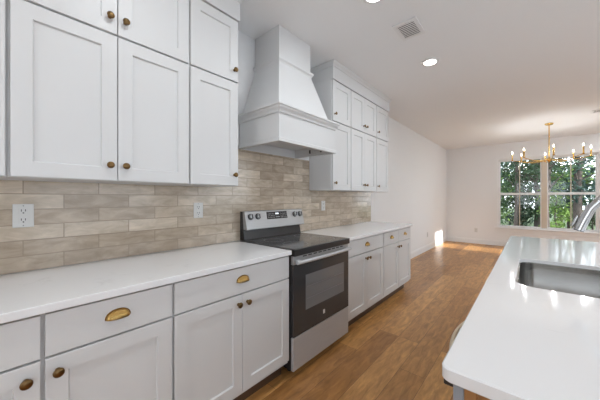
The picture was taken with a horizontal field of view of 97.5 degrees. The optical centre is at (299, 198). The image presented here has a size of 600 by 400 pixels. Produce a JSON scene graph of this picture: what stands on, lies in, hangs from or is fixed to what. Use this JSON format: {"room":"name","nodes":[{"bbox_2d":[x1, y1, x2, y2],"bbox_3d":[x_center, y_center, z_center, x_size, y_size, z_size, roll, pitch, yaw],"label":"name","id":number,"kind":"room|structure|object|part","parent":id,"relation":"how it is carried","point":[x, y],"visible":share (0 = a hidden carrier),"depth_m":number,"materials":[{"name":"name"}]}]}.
{"room":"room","nodes":[
{"label":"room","id":0,"kind":"room"},
{"bbox_2d":[4,30,445,274],"bbox_3d":[0.264,-0.088,3.278,0.100,2.742,12.676,0,0,41],"label":"wall","id":1,"kind":"structure","parent":0,"point":[416,194],"depth_m":5.48,"materials":[{"name":"paint"}]},
{"bbox_2d":[0,0,6,179],"bbox_3d":[-1.540,-0.458,0.865,0.351,0.741,0.768,0,0,41],"label":"upper cabinet","id":2,"kind":"object","parent":1,"relation":"attached to","point":[3,3],"visible":1,"depth_m":1.05,"materials":[{"name":"paint"}]},
{"bbox_3d":[-1.314,-0.455,0.919,0.020,0.732,0.378,0,0,41],"label":"door","id":3,"kind":"part","parent":2,"relation":"part of","materials":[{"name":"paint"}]},
{"bbox_2d":[6,0,188,184],"bbox_3d":[-1.038,-0.458,1.437,0.351,0.741,0.753,0,0,41],"label":"upper cabinet","id":4,"kind":"object","parent":1,"relation":"attached to","point":[86,104],"visible":1,"depth_m":1.27,"materials":[{"name":"paint"}]},
{"bbox_3d":[-1.059,-0.455,1.209,0.020,0.732,0.368,0,0,41],"label":"door","id":5,"kind":"part","parent":4,"relation":"part of","materials":[{"name":"paint"}]},
{"bbox_3d":[-0.940,-0.164,1.306,0.031,0.033,0.033,0,0,41],"label":"knob","id":6,"kind":"part","parent":4,"relation":"part of","materials":[{"name":"gold metal"}]},
{"bbox_3d":[-0.896,-0.164,1.357,0.031,0.033,0.033,0,0,41],"label":"knob","id":7,"kind":"part","parent":4,"relation":"part of","materials":[{"name":"gold metal"}]},
{"bbox_3d":[-0.814,-0.455,1.489,0.020,0.732,0.370,0,0,41],"label":"door","id":8,"kind":"part","parent":4,"relation":"part of","materials":[{"name":"paint"}]},
{"bbox_2d":[23,0,188,63],"bbox_3d":[-1.038,-1.052,1.437,0.351,0.443,0.753,0,0,41],"label":"upper cabinet","id":9,"kind":"object","parent":1,"relation":"attached to","point":[159,26],"visible":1,"depth_m":1.42,"materials":[{"name":"paint"}]},
{"bbox_3d":[-1.059,-1.049,1.209,0.020,0.434,0.368,0,0,41],"label":"door","id":10,"kind":"part","parent":9,"relation":"part of","materials":[{"name":"paint"}]},
{"bbox_3d":[-0.940,-0.907,1.306,0.031,0.033,0.033,0,0,41],"label":"knob","id":11,"kind":"part","parent":9,"relation":"part of","materials":[{"name":"gold metal"}]},
{"bbox_3d":[-0.896,-0.907,1.357,0.031,0.033,0.033,0,0,41],"label":"knob","id":12,"kind":"part","parent":9,"relation":"part of","materials":[{"name":"gold metal"}]},
{"bbox_3d":[-0.814,-1.049,1.489,0.020,0.434,0.370,0,0,41],"label":"door","id":13,"kind":"part","parent":9,"relation":"part of","materials":[{"name":"paint"}]},
{"bbox_2d":[0,149,370,274],"bbox_3d":[-0.553,-0.030,2.264,0.008,0.794,5.075,0,0,41],"label":"tile backsplash","id":14,"kind":"structure","parent":1,"relation":"attached to","point":[75,223],"depth_m":1.74,"materials":[{"name":"beige tile"}]},
{"bbox_2d":[12,204,33,227],"bbox_3d":[-1.378,0.088,1.311,0.007,0.116,0.074,0,0,41],"label":"electrical outlet","id":15,"kind":"object","parent":14,"relation":"attached to","point":[22,214],"visible":1,"depth_m":1.31,"materials":[{"name":"white plastic"}]},
{"bbox_2d":[18,217,27,223],"bbox_3d":[-1.376,0.110,1.310,0.002,0.033,0.034,0,0,41],"label":"socket","id":16,"kind":"object","parent":15,"relation":"attached to","point":[21,220],"depth_m":1.31,"materials":[{"name":"white plastic"}]},
{"bbox_2d":[18,208,27,214],"bbox_3d":[-1.376,0.065,1.310,0.002,0.033,0.034,0,0,41],"label":"socket","id":17,"kind":"object","parent":15,"relation":"attached to","point":[21,211],"depth_m":1.31,"materials":[{"name":"white plastic"}]},
{"bbox_2d":[194,203,202,217],"bbox_3d":[-0.773,0.093,2.001,0.007,0.116,0.074,0,0,41],"label":"electrical outlet","id":18,"kind":"object","parent":14,"relation":"attached to","point":[198,207],"visible":1,"depth_m":2.00,"materials":[{"name":"white plastic"}]},
{"bbox_2d":[321,201,324,210],"bbox_3d":[0.284,0.093,3.206,0.007,0.116,0.074,0,0,41],"label":"electrical outlet","id":19,"kind":"object","parent":14,"relation":"attached to","point":[322,202],"visible":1,"depth_m":3.19,"materials":[{"name":"white plastic"}]},
{"bbox_2d":[168,66,237,186],"bbox_3d":[-0.669,-0.458,1.858,0.351,0.741,0.364,0,0,41],"label":"upper cabinet","id":20,"kind":"object","parent":1,"relation":"attached to","point":[213,99],"visible":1,"depth_m":1.75,"materials":[{"name":"paint"}]},
{"bbox_3d":[-0.568,-0.455,1.769,0.020,0.732,0.351,0,0,41],"label":"door","id":21,"kind":"part","parent":20,"relation":"part of","materials":[{"name":"paint"}]},
{"bbox_2d":[188,0,237,83],"bbox_3d":[-0.669,-1.052,1.858,0.351,0.443,0.364,0,0,41],"label":"upper cabinet","id":22,"kind":"object","parent":1,"relation":"attached to","point":[213,35],"visible":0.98,"depth_m":1.75,"materials":[{"name":"paint"}]},
{"bbox_2d":[202,0,241,22],"bbox_3d":[-1.164,-1.366,1.299,0.361,0.184,1.918,0,0,41],"label":"crown molding","id":23,"kind":"structure","parent":1,"relation":"attached to","point":[231,8],"depth_m":1.83,"materials":[{"name":"paint"}]},
{"bbox_2d":[238,25,339,158],"bbox_3d":[-0.083,-0.943,2.390,0.530,1.030,0.815,0,0,41],"label":"range hood","id":24,"kind":"object","parent":1,"relation":"attached to","point":[283,114],"visible":0.99,"depth_m":2.25,"materials":[{"name":"paint"}]},
{"bbox_2d":[309,122,350,190],"bbox_3d":[0.365,-0.458,3.037,0.351,0.741,0.382,0,0,41],"label":"upper cabinet","id":25,"kind":"object","parent":1,"relation":"attached to","point":[330,172],"visible":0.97,"depth_m":2.93,"materials":[{"name":"paint"}]},
{"bbox_3d":[0.466,-0.455,2.949,0.020,0.732,0.367,0,0,41],"label":"door","id":26,"kind":"part","parent":25,"relation":"part of","materials":[{"name":"paint"}]},
{"bbox_2d":[314,79,350,127],"bbox_3d":[0.365,-1.052,3.037,0.351,0.443,0.382,0,0,41],"label":"upper cabinet","id":27,"kind":"object","parent":1,"relation":"attached to","point":[335,98],"visible":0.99,"depth_m":2.89,"materials":[{"name":"paint"}]},
{"bbox_3d":[0.466,-1.049,2.949,0.020,0.434,0.367,0,0,41],"label":"door","id":28,"kind":"part","parent":27,"relation":"part of","materials":[{"name":"paint"}]},
{"bbox_2d":[310,59,391,111],"bbox_3d":[0.722,-1.366,3.449,0.361,0.184,1.525,0,0,41],"label":"crown molding","id":29,"kind":"structure","parent":1,"relation":"attached to","point":[332,69],"depth_m":3.03,"materials":[{"name":"paint"}]},
{"bbox_2d":[341,128,375,191],"bbox_3d":[0.714,-0.458,3.435,0.351,0.741,0.675,0,0,41],"label":"upper cabinet","id":30,"kind":"object","parent":1,"relation":"attached to","point":[363,146],"visible":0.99,"depth_m":3.31,"materials":[{"name":"paint"}]},
{"bbox_3d":[0.706,-0.455,3.222,0.020,0.732,0.331,0,0,41],"label":"door","id":31,"kind":"part","parent":30,"relation":"part of","materials":[{"name":"paint"}]},
{"bbox_3d":[0.925,-0.455,3.472,0.020,0.732,0.328,0,0,41],"label":"door","id":32,"kind":"part","parent":30,"relation":"part of","materials":[{"name":"paint"}]},
{"bbox_2d":[350,91,375,136],"bbox_3d":[0.714,-1.052,3.435,0.351,0.443,0.675,0,0,41],"label":"upper cabinet","id":33,"kind":"object","parent":1,"relation":"attached to","point":[363,112],"visible":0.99,"depth_m":3.29,"materials":[{"name":"paint"}]},
{"bbox_3d":[0.706,-1.049,3.222,0.020,0.434,0.331,0,0,41],"label":"door","id":34,"kind":"part","parent":33,"relation":"part of","materials":[{"name":"paint"}]},
{"bbox_3d":[0.925,-1.049,3.472,0.020,0.434,0.328,0,0,41],"label":"door","id":35,"kind":"part","parent":33,"relation":"part of","materials":[{"name":"paint"}]},
{"bbox_2d":[375,106,387,141],"bbox_3d":[1.071,-1.052,3.843,0.351,0.443,0.408,0,0,41],"label":"upper cabinet","id":36,"kind":"object","parent":1,"relation":"attached to","point":[381,115],"visible":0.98,"depth_m":3.74,"materials":[{"name":"paint"}]},
{"bbox_2d":[376,138,387,191],"bbox_3d":[1.071,-0.458,3.843,0.351,0.741,0.408,0,0,41],"label":"upper cabinet","id":37,"kind":"object","parent":1,"relation":"attached to","point":[381,146],"visible":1,"depth_m":3.74,"materials":[{"name":"paint"}]},
{"bbox_2d":[411,236,446,258],"bbox_3d":[2.775,1.213,6.053,0.016,0.140,4.991,0,0,41],"label":"baseboard","id":38,"kind":"structure","parent":1,"relation":"attached to","point":[427,247],"depth_m":6.43,"materials":[{"name":"white paint"}]},
{"bbox_2d":[245,241,504,399],"bbox_3d":[2.031,1.333,1.728,4.800,0.100,12.676,0,0,41],"label":"floor","id":39,"kind":"structure","parent":0,"point":[397,350],"depth_m":2.32,"materials":[{"name":"brown wood"}]},
{"bbox_2d":[0,284,171,399],"bbox_3d":[-1.125,0.841,1.110,0.651,0.882,0.906,0,0,41],"label":"base cabinet","id":40,"kind":"object","parent":39,"relation":"on","point":[118,347],"visible":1,"depth_m":1.03,"materials":[{"name":"paint"}]},
{"bbox_3d":[-1.058,0.486,0.756,0.020,0.150,0.443,0,0,41],"label":"drawer","id":41,"kind":"part","parent":40,"relation":"part of","materials":[{"name":"paint"}]},
{"bbox_3d":[-1.058,0.859,0.756,0.020,0.578,0.443,0,0,41],"label":"door","id":42,"kind":"part","parent":40,"relation":"part of","materials":[{"name":"paint"}]},
{"bbox_3d":[-0.915,0.621,0.880,0.031,0.033,0.033,0,0,41],"label":"knob","id":43,"kind":"part","parent":40,"relation":"part of","materials":[{"name":"gold metal"}]},
{"bbox_3d":[-0.863,0.621,0.940,0.031,0.033,0.033,0,0,41],"label":"knob","id":44,"kind":"part","parent":40,"relation":"part of","materials":[{"name":"gold metal"}]},
{"bbox_3d":[-0.760,0.486,1.095,0.020,0.150,0.435,0,0,41],"label":"drawer","id":45,"kind":"part","parent":40,"relation":"part of","materials":[{"name":"paint"}]},
{"bbox_3d":[-0.760,0.859,1.095,0.020,0.578,0.435,0,0,41],"label":"door","id":46,"kind":"part","parent":40,"relation":"part of","materials":[{"name":"paint"}]},
{"bbox_3d":[-0.743,0.474,1.081,0.025,0.037,0.091,0,0,41],"label":"cup pull","id":47,"kind":"part","parent":40,"relation":"part of","materials":[{"name":"gold metal"}]},
{"bbox_2d":[0,241,291,323],"bbox_3d":[-1.139,0.383,1.100,0.642,0.030,2.552,0,0,41],"label":"countertop","id":48,"kind":"structure","parent":40,"relation":"on","point":[36,292],"depth_m":1.25,"materials":[{"name":"white stone"}]},
{"bbox_2d":[171,256,288,399],"bbox_3d":[-0.560,0.841,1.755,0.651,0.882,0.806,0,0,41],"label":"base cabinet","id":49,"kind":"object","parent":39,"relation":"on","point":[230,328],"visible":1,"depth_m":1.50,"materials":[{"name":"paint"}]},
{"bbox_3d":[-0.478,0.859,1.417,0.020,0.578,0.394,0,0,41],"label":"door","id":50,"kind":"part","parent":49,"relation":"part of","materials":[{"name":"paint"}]},
{"bbox_3d":[-0.346,0.486,1.567,0.020,0.150,0.794,0,0,41],"label":"drawer","id":51,"kind":"part","parent":49,"relation":"part of","materials":[{"name":"paint"}]},
{"bbox_3d":[-0.329,0.474,1.552,0.025,0.037,0.091,0,0,41],"label":"cup pull","id":52,"kind":"part","parent":49,"relation":"part of","materials":[{"name":"gold metal"}]},
{"bbox_3d":[-0.215,0.859,1.717,0.020,0.578,0.396,0,0,41],"label":"door","id":53,"kind":"part","parent":49,"relation":"part of","materials":[{"name":"paint"}]},
{"bbox_2d":[240,209,351,371],"bbox_3d":[-0.019,0.698,2.334,0.694,1.168,0.757,0,0,41],"label":"range","id":54,"kind":"object","parent":39,"relation":"on","point":[318,264],"visible":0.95,"depth_m":2.15,"materials":[{"name":"black metal"}]},
{"bbox_3d":[-0.224,0.194,2.521,0.060,0.160,0.747,0,0,41],"label":"control panel","id":55,"kind":"part","parent":54,"relation":"part of","materials":[{"name":"silver metal"}]},
{"bbox_2d":[241,233,349,256],"bbox_3d":[-0.031,0.389,2.338,0.640,0.050,0.747,0,0,41],"label":"cooktop","id":56,"kind":"object","parent":54,"relation":"in","point":[300,244],"depth_m":2.21,"materials":[{"name":"black glass"}]},
{"bbox_3d":[0.189,1.113,2.145,0.024,0.235,0.745,0,0,41],"label":"storage drawer","id":57,"kind":"part","parent":54,"relation":"part of","materials":[{"name":"silver metal"}]},
{"bbox_3d":[0.190,0.735,2.144,0.026,0.512,0.745,0,0,41],"label":"oven door","id":58,"kind":"part","parent":54,"relation":"part of","materials":[{"name":"black glass"}]},
{"bbox_3d":[0.218,0.457,2.120,0.056,0.027,0.724,0,0,41],"label":"oven handle","id":59,"kind":"part","parent":54,"relation":"part of","materials":[{"name":"silver metal"}]},
{"bbox_2d":[348,233,382,326],"bbox_3d":[0.481,0.841,2.942,0.651,0.882,0.822,0,0,41],"label":"base cabinet","id":60,"kind":"object","parent":39,"relation":"on","point":[365,259],"visible":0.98,"depth_m":2.72,"materials":[{"name":"paint"}]},
{"bbox_2d":[300,221,412,240],"bbox_3d":[0.784,0.383,3.293,0.642,0.030,1.750,0,0,41],"label":"countertop","id":61,"kind":"structure","parent":60,"relation":"on","point":[365,229],"depth_m":3.08,"materials":[{"name":"white stone"}]},
{"bbox_3d":[0.561,0.859,2.602,0.020,0.578,0.400,0,0,41],"label":"door","id":62,"kind":"part","parent":60,"relation":"part of","materials":[{"name":"paint"}]},
{"bbox_3d":[0.694,0.486,2.754,0.020,0.150,0.804,0,0,41],"label":"drawer","id":63,"kind":"part","parent":60,"relation":"part of","materials":[{"name":"paint"}]},
{"bbox_3d":[0.827,0.859,2.905,0.020,0.578,0.401,0,0,41],"label":"door","id":64,"kind":"part","parent":60,"relation":"part of","materials":[{"name":"paint"}]},
{"bbox_2d":[377,227,410,305],"bbox_3d":[1.054,0.841,3.595,0.651,0.882,0.912,0,0,41],"label":"base cabinet","id":65,"kind":"object","parent":39,"relation":"on","point":[396,243],"visible":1,"depth_m":3.35,"materials":[{"name":"paint"}]},
{"bbox_3d":[1.117,0.486,3.236,0.020,0.150,0.444,0,0,41],"label":"drawer","id":66,"kind":"part","parent":65,"relation":"part of","materials":[{"name":"paint"}]},
{"bbox_3d":[1.117,0.859,3.236,0.020,0.578,0.444,0,0,41],"label":"door","id":67,"kind":"part","parent":65,"relation":"part of","materials":[{"name":"paint"}]},
{"bbox_3d":[1.416,0.486,3.577,0.020,0.150,0.443,0,0,41],"label":"drawer","id":68,"kind":"part","parent":65,"relation":"part of","materials":[{"name":"paint"}]},
{"bbox_3d":[1.416,0.859,3.577,0.020,0.578,0.443,0,0,41],"label":"door","id":69,"kind":"part","parent":65,"relation":"part of","materials":[{"name":"paint"}]},
{"bbox_2d":[453,384,489,399],"bbox_3d":[1.478,0.841,1.311,0.822,0.883,2.590,0,0,41],"label":"base cabinet","id":70,"kind":"object","parent":39,"relation":"on","point":[459,393],"visible":0.02,"depth_m":0.57,"materials":[{"name":"grey paint"}]},
{"bbox_2d":[444,321,463,386],"bbox_3d":[0.753,0.814,0.646,0.666,0.818,0.624,0,0,41],"label":"dishwasher","id":71,"kind":"object","parent":70,"relation":"in","point":[458,328],"visible":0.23,"depth_m":0.83,"materials":[{"name":"silver metal"}]},
{"bbox_3d":[0.536,0.448,0.849,0.072,0.015,0.508,0,0,41],"label":"handle","id":72,"kind":"part","parent":71,"relation":"part of","materials":[{"name":"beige metal"}]},
{"bbox_3d":[0.356,0.841,0.588,0.020,0.883,0.023,0,0,41],"label":"panel","id":73,"kind":"part","parent":70,"relation":"part of","materials":[{"name":"grey paint"}]},
{"bbox_3d":[0.374,0.841,0.575,0.022,0.883,0.022,0,0,41],"label":"post","id":74,"kind":"part","parent":70,"relation":"part of","materials":[{"name":"brown wood"}]},
{"bbox_2d":[442,236,599,399],"bbox_3d":[1.593,0.383,1.212,1.098,0.030,2.648,0,0,41],"label":"countertop","id":75,"kind":"structure","parent":70,"relation":"on","point":[517,341],"depth_m":0.70,"materials":[{"name":"white stone"}]},
{"bbox_2d":[516,262,599,297],"bbox_3d":[1.297,0.505,1.236,0.463,0.232,0.705,0,0,41],"label":"sink","id":76,"kind":"object","parent":75,"relation":"in","point":[578,281],"visible":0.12,"depth_m":1.50,"materials":[{"name":"metal"}]},
{"bbox_2d":[570,195,599,231],"bbox_3d":[1.443,0.146,1.148,0.374,0.442,0.106,0,0,41],"label":"kitchen faucet","id":77,"kind":"object","parent":75,"relation":"on","point":[581,223],"visible":1,"depth_m":1.21,"materials":[{"name":"silver metal"}]},
{"bbox_2d":[238,0,599,149],"bbox_3d":[2.031,-1.509,1.728,4.800,0.100,12.676,0,0,41],"label":"ceiling","id":78,"kind":"structure","parent":0,"point":[505,70],"depth_m":2.71,"materials":[{"name":"paint"}]},
{"bbox_2d":[363,0,381,3],"bbox_3d":[0.533,-1.454,1.887,0.176,0.010,0.176,0,0,41],"label":"recessed light","id":79,"kind":"object","parent":78,"relation":"in","point":[365,1],"visible":1,"depth_m":1.94,"materials":[{"name":"white paint"}]},
{"bbox_2d":[392,16,425,40],"bbox_3d":[0.943,-1.454,2.272,0.190,0.010,0.270,0,0,41],"label":"ceiling vent","id":80,"kind":"object","parent":78,"relation":"in","point":[410,28],"visible":1,"depth_m":2.26,"materials":[{"name":"white metal"}]},
{"bbox_2d":[421,57,438,65],"bbox_3d":[1.393,-1.454,2.815,0.176,0.010,0.176,0,0,41],"label":"recessed light","id":81,"kind":"object","parent":78,"relation":"in","point":[434,60],"visible":1,"depth_m":2.80,"materials":[{"name":"white paint"}]},
{"bbox_2d":[512,123,592,162],"bbox_3d":[4.870,-1.075,5.146,1.083,0.765,1.083,0,0,15],"label":"chandelier","id":82,"kind":"object","parent":78,"relation":"hanging from","point":[548,159],"visible":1,"depth_m":5.13,"materials":[{"name":"gold metal"}]},
{"bbox_3d":[4.870,-1.103,5.146,0.019,0.651,0.019,0,0,41],"label":"stem","id":83,"kind":"part","parent":82,"relation":"part of","materials":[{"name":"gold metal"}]},
{"bbox_2d":[590,109,599,113],"bbox_3d":[5.064,-1.454,4.338,0.360,0.010,0.220,0,0,41],"label":"ceiling vent","id":84,"kind":"object","parent":78,"relation":"in","point":[598,110],"visible":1,"depth_m":4.41,"materials":[{"name":"white metal"}]},
{"bbox_2d":[446,133,599,241],"bbox_3d":[6.190,-0.088,6.471,4.600,2.742,0.140,0,0,41],"label":"wall","id":85,"kind":"structure","parent":0,"point":[469,170],"depth_m":7.37,"materials":[{"name":"paint"}]},
{"bbox_2d":[447,236,506,245],"bbox_3d":[6.145,1.213,6.407,4.583,0.140,0.016,0,0,41],"label":"baseboard","id":86,"kind":"structure","parent":85,"relation":"attached to","point":[449,238],"depth_m":7.41,"materials":[{"name":"white paint"}]},
{"bbox_2d":[494,149,599,237],"bbox_3d":[6.060,-0.105,6.535,2.010,2.005,0.155,0,0,41],"label":"window","id":87,"kind":"structure","parent":85,"relation":"in","point":[543,194],"depth_m":6.54,"materials":[{"name":"white paint"}]},
{"bbox_3d":[5.729,0.319,6.864,0.840,0.863,0.022,0,0,41],"label":"sash","id":88,"kind":"part","parent":87,"relation":"part of","materials":[{"name":"white paint"}]},
{"bbox_3d":[5.745,-0.561,6.882,0.840,0.893,0.022,0,0,41],"label":"sash","id":89,"kind":"part","parent":87,"relation":"part of","materials":[{"name":"white paint"}]},
{"bbox_3d":[6.019,0.795,6.488,2.010,0.025,0.030,0,0,41],"label":"sill","id":90,"kind":"part","parent":87,"relation":"part of","materials":[{"name":"white paint"}]},
{"bbox_3d":[6.449,-0.561,6.265,0.830,0.893,0.022,0,0,41],"label":"sash","id":91,"kind":"part","parent":87,"relation":"part of","materials":[{"name":"white paint"}]},
{"bbox_3d":[6.432,0.319,6.246,0.830,0.863,0.022,0,0,41],"label":"sash","id":92,"kind":"part","parent":87,"relation":"part of","materials":[{"name":"white paint"}]},
{"label":"outside","id":93,"kind":"structure","parent":0,"visible":0},
{"bbox_2d":[501,208,595,229],"bbox_3d":[27.006,1.833,22.321,75.000,0.100,50.824,0,0,41],"label":"ground","id":94,"kind":"structure","parent":93,"point":[503,220],"depth_m":19.21,"materials":[{"name":"green plant"}]},
{"bbox_2d":[501,162,511,185],"bbox_3d":[7.631,-1.684,10.661,2.441,6.941,2.675,0,0,41],"label":"tree","id":95,"kind":"object","parent":94,"relation":"on","point":[503,162],"visible":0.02,"depth_m":10.04,"materials":[{"name":"green plant"}]},
{"bbox_2d":[501,182,514,224],"bbox_3d":[10.781,0.453,14.508,1.822,2.986,2.071,0,0,-15],"label":"shrub","id":96,"kind":"object","parent":94,"relation":"on","point":[503,187],"visible":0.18,"depth_m":13.97,"materials":[{"name":"green plant"}]},
{"bbox_2d":[501,174,514,220],"bbox_3d":[12.549,-0.133,16.676,2.579,3.845,2.065,0,0,41],"label":"tree","id":97,"kind":"object","parent":94,"relation":"on","point":[504,214],"visible":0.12,"depth_m":16.39,"materials":[{"name":"green plant"}]},
{"bbox_2d":[501,181,533,224],"bbox_3d":[13.802,0.276,16.498,2.471,3.459,2.142,0,0,41],"label":"shrub","id":98,"kind":"object","parent":94,"relation":"on","point":[512,216],"visible":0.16,"depth_m":16.57,"materials":[{"name":"green plant"}]},
{"bbox_2d":[507,189,535,225],"bbox_3d":[11.718,0.625,13.956,1.391,2.326,1.140,0,0,-37],"label":"shrub","id":99,"kind":"object","parent":94,"relation":"on","point":[524,214],"visible":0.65,"depth_m":13.79,"materials":[{"name":"green plant"}]},
{"bbox_2d":[501,159,556,225],"bbox_3d":[9.990,-1.888,12.043,3.253,7.361,2.919,0,0,41],"label":"tree","id":100,"kind":"object","parent":94,"relation":"on","point":[516,184],"visible":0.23,"depth_m":11.97,"materials":[{"name":"green plant"}]},
{"bbox_2d":[501,158,572,226],"bbox_3d":[12.439,-2.553,13.721,4.276,8.682,3.943,0,0,41],"label":"tree","id":101,"kind":"object","parent":94,"relation":"on","point":[535,187],"visible":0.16,"depth_m":13.78,"materials":[{"name":"green plant"}]},
{"bbox_2d":[508,155,594,223],"bbox_3d":[17.535,-3.487,17.866,6.230,10.547,6.862,0,0,-8],"label":"tree","id":102,"kind":"object","parent":94,"relation":"on","point":[563,196],"visible":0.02,"depth_m":17.56,"materials":[{"name":"green plant"}]},
{"bbox_2d":[534,182,572,227],"bbox_3d":[11.640,0.487,11.939,1.449,2.653,1.717,0,0,-18],"label":"shrub","id":103,"kind":"object","parent":94,"relation":"on","point":[558,204],"visible":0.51,"depth_m":11.82,"materials":[{"name":"green plant"}]},
{"bbox_3d":[11.596,0.639,11.921,0.851,2.309,0.821,0,0,41],"label":"stem","id":104,"kind":"part","parent":103,"relation":"part of","materials":[{"name":"green plant"}]},
{"bbox_2d":[515,156,594,226],"bbox_3d":[9.298,-1.681,9.888,3.179,6.949,2.305,0,0,41],"label":"tree","id":105,"kind":"object","parent":94,"relation":"on","point":[551,166],"visible":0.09,"depth_m":9.64,"materials":[{"name":"green plant"}]},
{"bbox_2d":[539,161,595,227],"bbox_3d":[14.909,-0.169,14.685,2.821,3.909,2.278,0,0,32],"label":"tree","id":106,"kind":"object","parent":94,"relation":"on","point":[567,175],"visible":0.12,"depth_m":14.57,"materials":[{"name":"green plant"}]},
{"bbox_2d":[550,156,594,228],"bbox_3d":[11.481,-2.022,10.420,3.309,7.621,3.177,0,0,41],"label":"tree","id":107,"kind":"object","parent":94,"relation":"on","point":[577,180],"visible":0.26,"depth_m":10.69,"materials":[{"name":"green plant"}]},
{"bbox_2d":[567,174,595,229],"bbox_3d":[15.339,0.237,13.748,2.154,3.102,2.422,0,0,41],"label":"shrub","id":108,"kind":"object","parent":94,"relation":"on","point":[593,223],"visible":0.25,"depth_m":13.72,"materials":[{"name":"green plant"}]},
{"bbox_3d":[15.330,0.427,13.643,1.430,2.721,1.075,0,0,-36],"label":"stem","id":109,"kind":"part","parent":108,"relation":"part of","materials":[{"name":"silver metal"}]},
{"bbox_2d":[582,156,595,218],"bbox_3d":[14.207,-2.466,11.936,4.081,8.518,4.525,0,0,41],"label":"tree","id":110,"kind":"object","parent":94,"relation":"on","point":[590,200],"visible":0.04,"depth_m":12.11,"materials":[{"name":"green plant"}]}
]}

